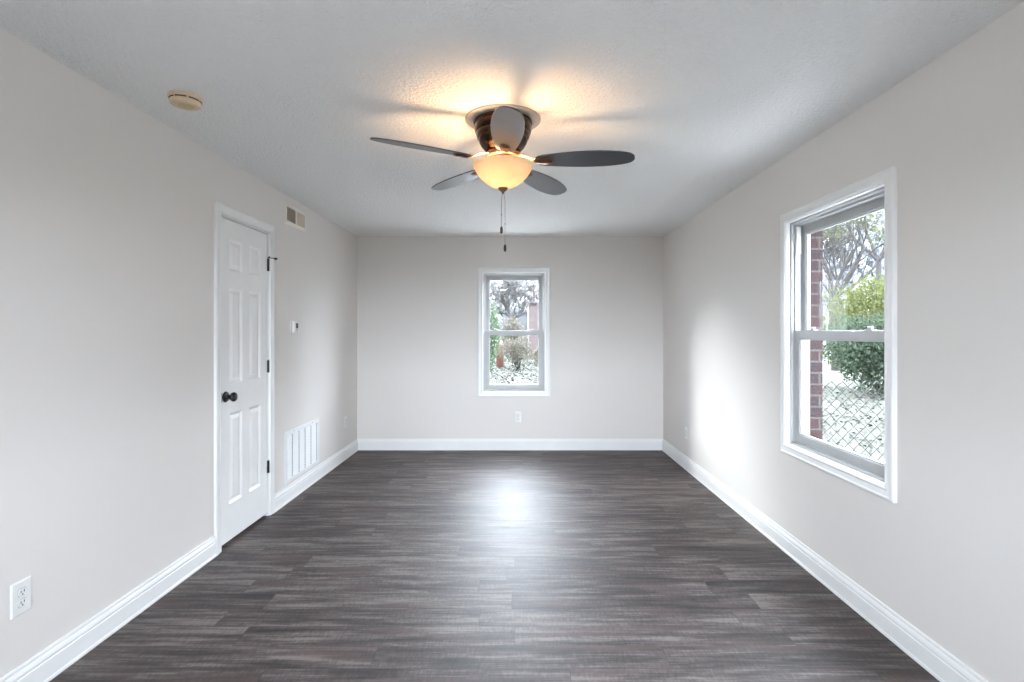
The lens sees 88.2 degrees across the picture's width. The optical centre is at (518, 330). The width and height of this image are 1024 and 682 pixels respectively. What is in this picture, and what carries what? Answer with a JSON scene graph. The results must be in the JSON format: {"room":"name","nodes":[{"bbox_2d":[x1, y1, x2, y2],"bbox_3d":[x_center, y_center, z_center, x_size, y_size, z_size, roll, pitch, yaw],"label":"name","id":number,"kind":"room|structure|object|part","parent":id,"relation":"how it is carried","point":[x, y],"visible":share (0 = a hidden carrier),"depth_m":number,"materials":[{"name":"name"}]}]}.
{"room":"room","nodes":[
{"label":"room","id":0,"kind":"room"},
{"bbox_2d":[0,27,356,677],"bbox_3d":[-1.940,0.142,2.790,0.200,2.440,6.480,0,0,0],"label":"wall","id":1,"kind":"structure","parent":0,"point":[107,208],"depth_m":2.41,"materials":[{"name":"white paint"}]},
{"bbox_2d":[10,575,30,619],"bbox_3d":[-1.835,0.985,1.951,0.009,0.124,0.080,0,0,0],"label":"wall outlet","id":2,"kind":"object","parent":1,"relation":"attached to","point":[20,591],"visible":1,"depth_m":1.94,"materials":[{"name":"white plastic"}]},
{"bbox_2d":[17,586,26,597],"bbox_3d":[-1.833,0.966,1.951,0.004,0.032,0.038,0,0,0],"label":"receptacle","id":3,"kind":"object","parent":2,"relation":"attached to","point":[21,590],"depth_m":1.95,"materials":[{"name":"white plastic"}]},
{"bbox_2d":[17,597,26,607],"bbox_3d":[-1.834,1.004,1.951,0.001,0.032,0.038,0,0,0],"label":"receptacle","id":4,"kind":"object","parent":2,"relation":"attached to","point":[21,601],"depth_m":1.95,"materials":[{"name":"white plastic"}]},
{"bbox_2d":[0,535,216,681],"bbox_3d":[-1.831,1.298,1.371,0.019,0.127,3.641,0,0,0],"label":"baseboard","id":5,"kind":"structure","parent":1,"relation":"attached to","point":[44,666],"depth_m":2.34,"materials":[{"name":"white paint"}]},
{"bbox_2d":[214,201,276,555],"bbox_3d":[-1.843,0.289,3.573,0.138,2.145,0.764,0,0,0],"label":"door","id":6,"kind":"structure","parent":1,"relation":"in","point":[244,244],"depth_m":3.52,"materials":[{"name":"white paint"}]},
{"bbox_3d":[-1.809,0.417,3.324,0.070,0.068,0.068,0,0,0],"label":"knob","id":7,"kind":"part","parent":6,"relation":"part of","materials":[{"name":"black metal"}]},
{"bbox_3d":[-1.861,0.316,3.573,0.035,2.044,0.618,0,0,0],"label":"panel","id":8,"kind":"part","parent":6,"relation":"part of","materials":[{"name":"white paint"}]},
{"bbox_2d":[290,320,298,333],"bbox_3d":[-1.823,-0.030,4.315,0.034,0.116,0.120,0,0,0],"label":"thermostat","id":9,"kind":"object","parent":1,"relation":"attached to","point":[294,324],"visible":1,"depth_m":4.27,"materials":[{"name":"white plastic"}]},
{"bbox_2d":[284,202,305,232],"bbox_3d":[-1.834,-0.930,4.355,0.012,0.170,0.412,0,0,0],"label":"air vent","id":10,"kind":"object","parent":1,"relation":"in","point":[294,217],"visible":1,"depth_m":4.32,"materials":[{"name":"white metal"}]},
{"bbox_2d":[284,418,318,485],"bbox_3d":[-1.835,1.010,4.510,0.011,0.418,0.716,0,0,0],"label":"air vent","id":11,"kind":"object","parent":1,"relation":"in","point":[301,443],"visible":1,"depth_m":4.45,"materials":[{"name":"white metal"}]},
{"bbox_2d":[275,439,357,511],"bbox_3d":[-1.831,1.298,4.992,0.019,0.127,2.075,0,0,0],"label":"baseboard","id":12,"kind":"structure","parent":1,"relation":"attached to","point":[284,496],"depth_m":4.68,"materials":[{"name":"white paint"}]},
{"bbox_2d":[344,416,346,427],"bbox_3d":[-1.835,0.974,5.620,0.009,0.115,0.070,0,0,0],"label":"wall outlet","id":13,"kind":"object","parent":1,"relation":"attached to","point":[345,418],"visible":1,"depth_m":5.60,"materials":[{"name":"white plastic"}]},
{"bbox_2d":[49,450,939,681],"bbox_3d":[-0.089,1.412,2.790,3.902,0.100,6.894,0,0,0],"label":"floor","id":14,"kind":"structure","parent":0,"point":[393,565],"depth_m":2.73,"materials":[{"name":"plastic"}]},
{"bbox_2d":[357,236,662,438],"bbox_3d":[-0.092,0.142,6.088,3.495,2.440,0.115,0,0,0],"label":"wall","id":15,"kind":"structure","parent":0,"point":[417,296],"depth_m":6.03,"materials":[{"name":"white paint"}]},
{"bbox_2d":[358,439,662,449],"bbox_3d":[-0.092,1.298,6.021,3.495,0.127,0.019,0,0,0],"label":"baseboard","id":16,"kind":"structure","parent":15,"relation":"attached to","point":[363,444],"depth_m":6.01,"materials":[{"name":"white paint"}]},
{"bbox_2d":[478,267,549,396],"bbox_3d":[-0.049,0.017,6.083,0.824,1.475,0.150,0,0,0],"label":"window","id":17,"kind":"structure","parent":15,"relation":"in","point":[485,274],"depth_m":6.04,"materials":[{"name":"white paint"}]},
{"bbox_3d":[-0.049,-0.291,6.117,0.652,0.683,0.030,0,0,0],"label":"sash","id":18,"kind":"part","parent":17,"relation":"part of","materials":[{"name":"white plastic"}]},
{"bbox_3d":[-0.049,0.333,6.077,0.652,0.666,0.030,0,0,0],"label":"sash","id":19,"kind":"part","parent":17,"relation":"part of","materials":[{"name":"clear glass"}]},
{"bbox_2d":[515,412,520,422],"bbox_3d":[-0.004,0.987,6.025,0.070,0.122,0.009,0,0,0],"label":"wall outlet","id":20,"kind":"object","parent":15,"relation":"attached to","point":[517,414],"visible":1,"depth_m":6.02,"materials":[{"name":"white plastic"}]},
{"bbox_2d":[0,0,1023,235],"bbox_3d":[-0.089,-1.138,2.790,3.902,0.120,6.894,0,0,0],"label":"ceiling","id":21,"kind":"structure","parent":0,"point":[706,96],"depth_m":2.25,"materials":[{"name":"white paint"}]},
{"bbox_2d":[167,90,202,110],"bbox_3d":[-1.535,-1.056,2.435,0.141,0.044,0.141,0,0,0],"label":"smoke detector","id":22,"kind":"object","parent":21,"relation":"attached to","point":[184,100],"visible":1,"depth_m":2.40,"materials":[{"name":"plastic"}]},
{"bbox_2d":[370,104,634,251],"bbox_3d":[-0.065,-0.741,2.655,1.256,0.675,1.226,0,0,0],"label":"ceiling fan","id":23,"kind":"object","parent":21,"relation":"hanging from","point":[502,131],"visible":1,"depth_m":2.60,"materials":[{"name":"brown metal"}]},
{"bbox_3d":[-0.464,-0.883,2.544,0.484,0.045,0.144,0,0,-21],"label":"fan blade","id":24,"kind":"part","parent":23,"relation":"part of","materials":[{"name":"wood"}]},
{"bbox_3d":[-0.346,-0.859,3.019,0.146,0.022,0.484,0,0,-40],"label":"fan blade","id":25,"kind":"part","parent":23,"relation":"part of","materials":[{"name":"wood"}]},
{"bbox_3d":[-0.078,-0.789,2.700,0.307,0.122,0.307,0,0,0],"label":"lamp shade","id":26,"kind":"part","parent":23,"relation":"part of","materials":[{"name":"white glass"}]},
{"bbox_3d":[-0.078,-1.075,2.700,0.384,0.006,0.384,0,0,0],"label":"ceiling plate","id":27,"kind":"part","parent":23,"relation":"part of","materials":[{"name":"white metal"}]},
{"bbox_3d":[-0.047,-0.864,2.285,0.148,0.036,0.486,0,0,0],"label":"fan blade","id":28,"kind":"part","parent":23,"relation":"part of","materials":[{"name":"wood"}]},
{"bbox_3d":[0.143,-0.853,3.054,0.144,0.038,0.484,0,0,32],"label":"fan blade","id":29,"kind":"part","parent":23,"relation":"part of","materials":[{"name":"wood"}]},
{"bbox_3d":[0.326,-0.845,2.599,0.484,0.045,0.144,0,0,13],"label":"fan blade","id":30,"kind":"part","parent":23,"relation":"part of","materials":[{"name":"wood"}]},
{"bbox_2d":[663,2,1023,681],"bbox_3d":[1.712,0.142,2.790,0.115,2.440,6.480,0,0,0],"label":"wall","id":31,"kind":"structure","parent":0,"point":[947,557],"depth_m":2.17,"materials":[{"name":"white paint"}]},
{"bbox_2d":[685,426,687,439],"bbox_3d":[1.650,1.006,5.190,0.009,0.118,0.070,0,0,0],"label":"wall outlet","id":32,"kind":"object","parent":31,"relation":"attached to","point":[686,428],"visible":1,"depth_m":5.17,"materials":[{"name":"white plastic"}]},
{"bbox_2d":[810,230,822,439],"bbox_3d":[1.816,0.142,2.790,0.092,2.680,6.710,0,0,0],"label":"brickwork","id":33,"kind":"object","parent":31,"relation":"attached to","point":[816,346],"visible":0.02,"depth_m":3.23,"materials":[{"name":"red brick"}]},
{"bbox_2d":[662,439,987,681],"bbox_3d":[1.645,1.298,2.790,0.019,0.127,6.480,0,0,0],"label":"baseboard","id":34,"kind":"structure","parent":31,"relation":"attached to","point":[940,663],"depth_m":2.61,"materials":[{"name":"white paint"}]},
{"bbox_2d":[780,166,896,502],"bbox_3d":[1.708,0.017,2.802,0.150,1.475,0.992,0,0,0],"label":"window","id":35,"kind":"structure","parent":31,"relation":"in","point":[877,192],"depth_m":2.88,"materials":[{"name":"white paint"}]},
{"bbox_3d":[1.702,0.333,2.802,0.030,0.666,0.820,0,0,0],"label":"sash","id":36,"kind":"part","parent":35,"relation":"part of","materials":[{"name":"white plastic"}]},
{"bbox_3d":[1.742,-0.291,2.802,0.030,0.683,0.820,0,0,0],"label":"sash","id":37,"kind":"part","parent":35,"relation":"part of","materials":[{"name":"clear glass"}]},
{"label":"outside","id":38,"kind":"structure","parent":0,"visible":0},
{"bbox_2d":[490,342,883,461],"bbox_3d":[0.000,1.732,40.000,120.000,0.300,200.000,0,0,0],"label":"ground","id":39,"kind":"structure","parent":38,"point":[829,375],"depth_m":11.02,"materials":[{"name":"white snow"}]},
{"bbox_2d":[490,300,501,372],"bbox_3d":[-1.057,0.262,18.529,1.035,2.756,1.249,0,0,28],"label":"bush","id":40,"kind":"object","parent":39,"relation":"on","point":[493,338],"visible":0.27,"depth_m":18.38,"materials":[{"name":"green plant"}]},
{"bbox_2d":[496,343,503,366],"bbox_3d":[-0.800,1.062,23.000,0.370,1.040,0.370,0,0,0],"label":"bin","id":41,"kind":"object","parent":39,"relation":"on","point":[499,362],"visible":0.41,"depth_m":22.85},
{"bbox_2d":[500,308,526,352],"bbox_3d":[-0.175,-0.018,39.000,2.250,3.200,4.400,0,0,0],"label":"house","id":42,"kind":"structure","parent":39,"relation":"on","point":[523,319],"depth_m":37.00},
{"bbox_2d":[490,281,537,360],"bbox_3d":[-0.470,-0.866,27.138,3.647,5.096,2.478,0,0,-20],"label":"bare tree","id":43,"kind":"object","parent":39,"relation":"on","point":[506,305],"visible":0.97,"depth_m":27.05,"materials":[{"name":"grey plant"}]},
{"bbox_2d":[490,281,537,342],"bbox_3d":[0.034,-2.745,53.999,18.662,8.611,4.732,0,0,0],"label":"woodland","id":44,"kind":"object","parent":39,"relation":"on","point":[535,285],"visible":0.08,"depth_m":52.58,"materials":[{"name":"grey plant"}]},
{"bbox_2d":[490,281,537,308],"bbox_3d":[-0.650,-2.086,44.517,5.592,7.537,6.073,0,0,39],"label":"bare tree","id":45,"kind":"object","parent":39,"relation":"on","point":[494,281],"visible":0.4,"depth_m":45.03,"materials":[{"name":"grey plant"}]},
{"bbox_2d":[501,316,528,364],"bbox_3d":[-0.194,0.479,24.475,1.338,2.321,1.404,0,0,0],"label":"bush","id":46,"kind":"object","parent":39,"relation":"on","point":[513,322],"visible":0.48,"depth_m":24.22,"materials":[{"name":"grey plant"}]},
{"bbox_2d":[498,337,533,368],"bbox_3d":[-0.103,0.926,21.390,1.475,1.439,1.202,0,0,0],"label":"bush","id":47,"kind":"object","parent":39,"relation":"on","point":[515,345],"visible":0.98,"depth_m":21.32,"materials":[{"name":"grey plant"}]},
{"bbox_2d":[527,287,537,358],"bbox_3d":[2.500,-0.443,32.525,3.900,4.050,5.350,0,0,0],"label":"brick house","id":48,"kind":"structure","parent":39,"relation":"on","point":[532,312],"depth_m":30.00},
{"bbox_2d":[531,344,537,365],"bbox_3d":[0.988,1.018,19.460,1.057,1.256,1.148,0,0,0],"label":"bush","id":49,"kind":"object","parent":39,"relation":"on","point":[535,354],"visible":0.13,"depth_m":19.33,"materials":[{"name":"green plant"}]},
{"bbox_2d":[490,361,883,461],"bbox_3d":[4.496,1.570,15.604,13.115,0.063,22.934,0,0,0],"label":"leaf litter","id":50,"kind":"object","parent":39,"relation":"on","point":[867,443],"visible":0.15,"depth_m":11.86,"materials":[{"name":"grey plant"}]},
{"bbox_2d":[823,215,882,347],"bbox_3d":[29.026,-5.125,49.155,11.949,13.614,8.300,0,0,-36],"label":"bare tree","id":51,"kind":"object","parent":39,"relation":"on","point":[826,243],"visible":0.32,"depth_m":49.25,"materials":[{"name":"grey plant"}]},
{"bbox_2d":[823,381,883,459],"bbox_3d":[3.742,1.040,3.545,3.724,1.485,0.062,0,0,0],"label":"fence","id":52,"kind":"object","parent":39,"relation":"on","point":[830,381],"visible":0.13,"depth_m":3.52,"materials":[{"name":"black metal"}]},
{"bbox_2d":[823,312,883,393],"bbox_3d":[9.352,0.538,13.702,2.940,2.223,3.281,0,0,0],"label":"bush","id":53,"kind":"object","parent":39,"relation":"on","point":[853,357],"visible":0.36,"depth_m":13.21,"materials":[{"name":"green plant"}]},
{"bbox_2d":[823,270,883,377],"bbox_3d":[11.292,-0.165,17.020,3.423,3.625,3.395,0,0,0],"label":"bush","id":54,"kind":"object","parent":39,"relation":"on","point":[873,304],"visible":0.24,"depth_m":17.00,"materials":[{"name":"green plant"}]},
{"bbox_2d":[823,211,883,370],"bbox_3d":[13.563,-2.994,20.946,6.839,9.351,5.765,0,0,0],"label":"leafy tree","id":55,"kind":"object","parent":39,"relation":"on","point":[853,267],"visible":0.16,"depth_m":20.97,"materials":[{"name":"grey plant"}]},
{"bbox_2d":[823,210,883,344],"bbox_3d":[38.018,-6.685,57.986,28.916,16.699,5.083,0,0,0],"label":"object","id":56,"kind":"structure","parent":39,"relation":"on","point":[861,265],"depth_m":56.55,"materials":[{"name":"white"}]},
{"bbox_2d":[823,210,883,347],"bbox_3d":[22.556,-5.106,36.903,8.807,13.576,8.727,0,0,4],"label":"bare tree","id":57,"kind":"object","parent":39,"relation":"on","point":[850,245],"visible":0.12,"depth_m":37.08,"materials":[{"name":"grey plant"}]},
{"bbox_2d":[823,220,883,311],"bbox_3d":[17.815,-5.193,26.416,9.462,13.749,6.489,0,0,38],"label":"bare tree","id":58,"kind":"object","parent":39,"relation":"on","point":[879,266],"visible":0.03,"depth_m":26.38,"materials":[{"name":"grey plant"}]}
]}

